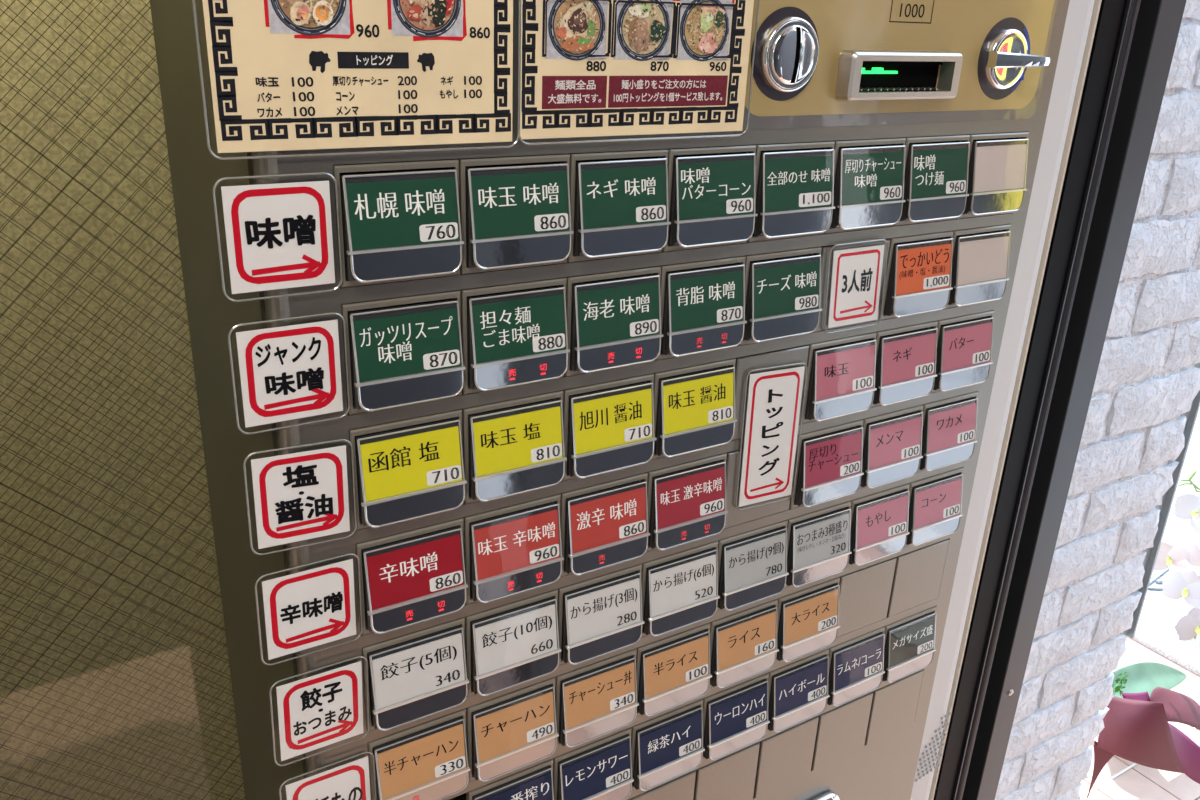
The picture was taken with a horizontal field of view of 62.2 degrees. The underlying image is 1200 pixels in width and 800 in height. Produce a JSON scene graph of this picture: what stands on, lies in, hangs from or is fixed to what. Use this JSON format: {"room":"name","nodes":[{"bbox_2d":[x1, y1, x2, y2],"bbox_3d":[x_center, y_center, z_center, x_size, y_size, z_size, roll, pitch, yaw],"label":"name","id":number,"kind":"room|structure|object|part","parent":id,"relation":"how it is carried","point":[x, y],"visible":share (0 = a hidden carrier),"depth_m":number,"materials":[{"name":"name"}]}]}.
{"room":"ramen restaurant","nodes":[
{"label":"ramen restaurant","id":0,"kind":"room"},
{"bbox_2d":[910,0,1101,799],"bbox_3d":[0.237,-0.072,1.010,0.308,2.600,0.252,-11,26,-30],"label":"wall","id":1,"kind":"structure","parent":0,"point":[1082,15],"depth_m":0.99,"materials":[{"name":"grey plastic"}]},
{"bbox_2d":[933,0,1185,799],"bbox_3d":[0.473,-0.074,1.041,0.122,2.600,0.052,-11,26,-30],"label":"door frame","id":2,"kind":"structure","parent":1,"relation":"in","point":[1134,41],"depth_m":1.04,"materials":[{"name":"black metal"}]},
{"bbox_2d":[995,0,1199,799],"bbox_3d":[0.616,-0.163,1.206,0.406,2.652,0.115,-11,26,-30],"label":"wall","id":3,"kind":"structure","parent":0,"point":[1147,377],"depth_m":1.29,"materials":[{"name":"white rough stone cladding"}]},
{"bbox_2d":[1122,363,1199,638],"bbox_3d":[0.807,-0.503,1.144,0.057,1.855,0.026,-11,26,-30],"label":"trim","id":4,"kind":"structure","parent":3,"relation":"attached to","point":[1149,562],"depth_m":1.42,"materials":[{"name":"grey metal"}]},
{"bbox_3d":[-0.503,1.879,-0.370,3.900,0.050,3.900,-11,26,-30],"label":"floor","id":5,"kind":"structure","parent":0,"visible":0},
{"bbox_2d":[150,0,1069,799],"bbox_3d":[0.008,0.377,0.782,0.487,1.920,0.208,-11,26,-30],"label":"ticket machine","id":6,"kind":"object","parent":5,"relation":"on","point":[567,593],"visible":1,"depth_m":0.54,"materials":[{"name":"grey metal"}]},
{"bbox_2d":[213,172,342,301],"bbox_3d":[-0.126,-0.064,0.393,0.048,0.049,0.001,-11,26,-30],"label":"label sign","id":7,"kind":"object","parent":6,"relation":"attached to","point":[279,235],"visible":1,"depth_m":0.39,"materials":[{"name":"white plastic"}]},
{"bbox_2d":[228,312,349,434],"bbox_3d":[-0.128,-0.011,0.414,0.048,0.048,0.001,-11,26,-30],"label":"label sign","id":8,"kind":"object","parent":6,"relation":"attached to","point":[291,372],"visible":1,"depth_m":0.41,"materials":[{"name":"white plastic"}]},
{"bbox_2d":[243,439,356,554],"bbox_3d":[-0.130,0.043,0.436,0.048,0.051,0.001,-11,26,-30],"label":"label sign","id":9,"kind":"object","parent":6,"relation":"attached to","point":[299,496],"visible":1,"depth_m":0.43,"materials":[{"name":"white plastic"}]},
{"bbox_2d":[255,553,362,665],"bbox_3d":[-0.133,0.096,0.458,0.048,0.048,0.001,-11,26,-30],"label":"label sign","id":10,"kind":"object","parent":6,"relation":"attached to","point":[303,610],"visible":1,"depth_m":0.46,"materials":[{"name":"white plastic"}]},
{"bbox_2d":[269,656,369,765],"bbox_3d":[-0.134,0.150,0.480,0.048,0.050,0.001,-11,26,-30],"label":"label sign","id":11,"kind":"object","parent":6,"relation":"attached to","point":[323,709],"visible":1,"depth_m":0.48,"materials":[{"name":"white plastic"}]},
{"bbox_2d":[279,752,376,799],"bbox_3d":[-0.136,0.204,0.502,0.048,0.050,0.001,-11,26,-30],"label":"label sign","id":12,"kind":"object","parent":6,"relation":"attached to","point":[349,781],"visible":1,"depth_m":0.50,"materials":[{"name":"white plastic"}]},
{"bbox_2d":[192,0,519,159],"bbox_3d":[-0.087,-0.174,0.372,0.130,0.162,0.002,-11,26,-30],"label":"menu poster","id":13,"kind":"object","parent":6,"relation":"attached to","point":[285,74],"visible":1,"depth_m":0.39,"materials":[{"name":"paper"}]},
{"bbox_2d":[264,0,354,38],"bbox_3d":[-0.107,-0.157,0.365,0.033,0.046,0.001,-11,26,-30],"label":"picture","id":14,"kind":"object","parent":13,"relation":"attached to","point":[283,19],"depth_m":0.37},
{"bbox_2d":[387,0,466,40],"bbox_3d":[-0.067,-0.165,0.389,0.034,0.046,0.001,-11,26,-30],"label":"picture","id":15,"kind":"object","parent":13,"relation":"attached to","point":[407,20],"depth_m":0.39},
{"bbox_2d":[406,601,444,620],"bbox_3d":[-0.085,0.103,0.486,0.020,0.005,0.001,-11,26,-30],"label":"light","id":16,"kind":"object","parent":6,"relation":"on","point":[415,610],"depth_m":0.49,"materials":[{"name":"red plastic"}]},
{"bbox_2d":[508,573,540,590],"bbox_3d":[-0.039,0.094,0.514,0.020,0.005,0.001,-11,26,-30],"label":"light","id":17,"kind":"object","parent":6,"relation":"on","point":[516,581],"depth_m":0.51,"materials":[{"name":"red plastic"}]},
{"bbox_2d":[509,364,546,379],"bbox_3d":[-0.034,-0.013,0.471,0.020,0.005,0.001,-11,26,-30],"label":"light","id":18,"kind":"object","parent":6,"relation":"on","point":[516,371],"depth_m":0.47,"materials":[{"name":"red plastic"}]},
{"bbox_2d":[608,348,641,362],"bbox_3d":[0.013,-0.022,0.498,0.020,0.005,0.001,-11,26,-30],"label":"light","id":19,"kind":"object","parent":6,"relation":"on","point":[615,355],"depth_m":0.50,"materials":[{"name":"red plastic"}]},
{"bbox_2d":[519,0,759,144],"bbox_3d":[0.022,-0.196,0.437,0.129,0.161,0.002,-11,26,-30],"label":"menu poster","id":20,"kind":"object","parent":6,"relation":"on","point":[589,68],"visible":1,"depth_m":0.45,"materials":[{"name":"paper"}]},
{"bbox_2d":[542,0,611,60],"bbox_3d":[-0.009,-0.162,0.429,0.034,0.029,0.001,-11,26,-30],"label":"picture","id":21,"kind":"object","parent":20,"relation":"attached to","point":[572,30],"depth_m":0.43},
{"bbox_2d":[611,0,676,60],"bbox_3d":[0.020,-0.167,0.447,0.034,0.029,0.001,-11,26,-30],"label":"picture","id":22,"kind":"object","parent":20,"relation":"attached to","point":[641,30],"depth_m":0.45},
{"bbox_2d":[673,0,735,60],"bbox_3d":[0.049,-0.173,0.465,0.034,0.029,0.001,-11,26,-30],"label":"picture","id":23,"kind":"object","parent":20,"relation":"attached to","point":[703,30],"depth_m":0.46},
{"bbox_3d":[0.039,0.272,0.654,0.053,0.050,0.004,-11,26,-30],"label":"blank plate","id":24,"kind":"part","parent":6,"relation":"part of","materials":[{"name":"beige metal"}]},
{"bbox_2d":[682,524,709,539],"bbox_3d":[0.055,0.075,0.569,0.020,0.005,0.001,-11,26,-30],"label":"light","id":25,"kind":"object","parent":6,"relation":"on","point":[689,531],"depth_m":0.57,"materials":[{"name":"red plastic"}]},
{"bbox_2d":[697,333,726,347],"bbox_3d":[0.059,-0.032,0.526,0.020,0.005,0.001,-11,26,-30],"label":"light","id":26,"kind":"object","parent":6,"relation":"on","point":[704,340],"depth_m":0.53,"materials":[{"name":"red plastic"}]},
{"bbox_3d":[0.086,0.263,0.682,0.053,0.050,0.004,-11,26,-30],"label":"blank plate","id":27,"kind":"part","parent":6,"relation":"part of","materials":[{"name":"beige metal"}]},
{"bbox_3d":[0.095,0.049,0.596,0.053,0.050,0.004,-11,26,-30],"label":"blank plate","id":28,"kind":"part","parent":6,"relation":"part of","materials":[{"name":"beige metal"}]},
{"bbox_3d":[0.097,-0.004,0.575,0.053,0.050,0.004,-11,26,-30],"label":"blank plate","id":29,"kind":"part","parent":6,"relation":"part of","materials":[{"name":"beige metal"}]},
{"bbox_2d":[736,363,807,509],"bbox_3d":[0.101,0.022,0.584,0.048,0.091,0.001,-11,26,-30],"label":"label sign","id":30,"kind":"object","parent":6,"relation":"attached to","point":[774,397],"visible":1,"depth_m":0.58,"materials":[{"name":"white plastic"}]},
{"bbox_3d":[0.133,0.254,0.710,0.053,0.050,0.004,-11,26,-30],"label":"blank plate","id":31,"kind":"part","parent":6,"relation":"part of","materials":[{"name":"beige metal"}]},
{"bbox_2d":[811,791,839,799],"bbox_3d":[0.099,0.388,0.739,0.189,0.168,0.008,-11,26,-30],"label":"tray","id":32,"kind":"object","parent":6,"relation":"on","point":[815,795],"depth_m":0.75,"materials":[{"name":"silver metal"}]},
{"bbox_3d":[0.179,0.245,0.738,0.053,0.050,0.004,-11,26,-30],"label":"blank plate","id":33,"kind":"part","parent":6,"relation":"part of","materials":[{"name":"beige metal"}]},
{"bbox_3d":[0.146,-0.067,0.581,0.053,0.050,0.004,-11,26,-30],"label":"blank plate","id":34,"kind":"part","parent":6,"relation":"part of","materials":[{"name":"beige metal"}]},
{"bbox_2d":[824,239,887,333],"bbox_3d":[0.149,-0.066,0.579,0.050,0.053,0.001,-11,26,-30],"label":"label sign","id":35,"kind":"object","parent":6,"relation":"attached to","point":[856,272],"visible":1,"depth_m":0.58,"materials":[{"name":"white plastic"}]},
{"bbox_3d":[0.184,0.138,0.695,0.053,0.050,0.004,-11,26,-30],"label":"blank plate","id":36,"kind":"part","parent":6,"relation":"part of","materials":[{"name":"beige metal"}]},
{"bbox_2d":[861,68,897,73],"bbox_3d":[0.145,-0.175,0.529,0.036,0.003,0.002,-11,26,-30],"label":"light","id":37,"kind":"object","parent":6,"relation":"on","point":[863,70],"depth_m":0.53,"materials":[{"name":"green plastic"}]},
{"bbox_3d":[0.226,0.236,0.765,0.053,0.050,0.004,-11,26,-30],"label":"blank plate","id":38,"kind":"part","parent":6,"relation":"part of","materials":[{"name":"beige metal"}]},
{"bbox_3d":[0.230,0.129,0.722,0.053,0.050,0.004,-11,26,-30],"label":"blank plate","id":39,"kind":"part","parent":6,"relation":"part of","materials":[{"name":"beige metal"}]},
{"bbox_3d":[0.237,-0.200,0.583,0.046,0.046,0.001,-11,26,-30],"label":"return knob","id":40,"kind":"part","parent":6,"relation":"part of","materials":[{"name":"silver metal"}]},
{"bbox_3d":[0.241,-0.196,0.573,0.033,0.009,0.019,-11,26,-30],"label":"knob lever","id":41,"kind":"part","parent":6,"relation":"part of","materials":[{"name":"silver metal"}]},
{"bbox_3d":[-0.027,0.013,0.771,0.409,2.600,0.049,-11,26,-30],"label":"wall","id":42,"kind":"structure","parent":0,"visible":0},
{"bbox_2d":[0,0,245,799],"bbox_3d":[-0.640,0.133,0.407,1.030,2.600,0.070,-11,26,-30],"label":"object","id":43,"kind":"structure","parent":42,"relation":"in","point":[115,676],"depth_m":0.60,"materials":[{"name":"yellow glass"}]},
{"label":"outside","id":44,"kind":"structure","parent":0,"visible":0},
{"bbox_2d":[1079,408,1199,799],"bbox_3d":[4.017,1.191,1.820,32.000,0.072,21.000,-11,26,-30],"label":"ground","id":45,"kind":"structure","parent":44,"point":[1156,639],"depth_m":2.71,"materials":[{"name":"beige tile"}]},
{"bbox_2d":[1086,470,1199,799],"bbox_3d":[1.305,0.491,2.197,0.279,0.757,0.662,19,27,35],"label":"potted orchid","id":46,"kind":"object","parent":45,"relation":"on","point":[1137,729],"visible":0.9,"depth_m":2.13,"materials":[{"name":"white"}]},
{"bbox_3d":[1.248,0.730,2.361,0.128,0.188,0.128,-11,26,-30],"label":"pot","id":47,"kind":"part","parent":46,"relation":"part of","materials":[{"name":"pink"}]},
{"bbox_3d":[1.351,0.363,2.251,0.464,0.557,0.023,-15,28,-37],"label":"flower stem","id":48,"kind":"part","parent":46,"relation":"part of","materials":[{"name":"green"}]},
{"bbox_2d":[1148,567,1169,589],"bbox_3d":[1.773,0.510,3.027,0.204,0.139,0.129,-16,28,-38],"label":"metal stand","id":49,"kind":"object","parent":45,"relation":"on","point":[1165,570],"visible":0.24,"depth_m":3.07,"materials":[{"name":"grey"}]}
]}

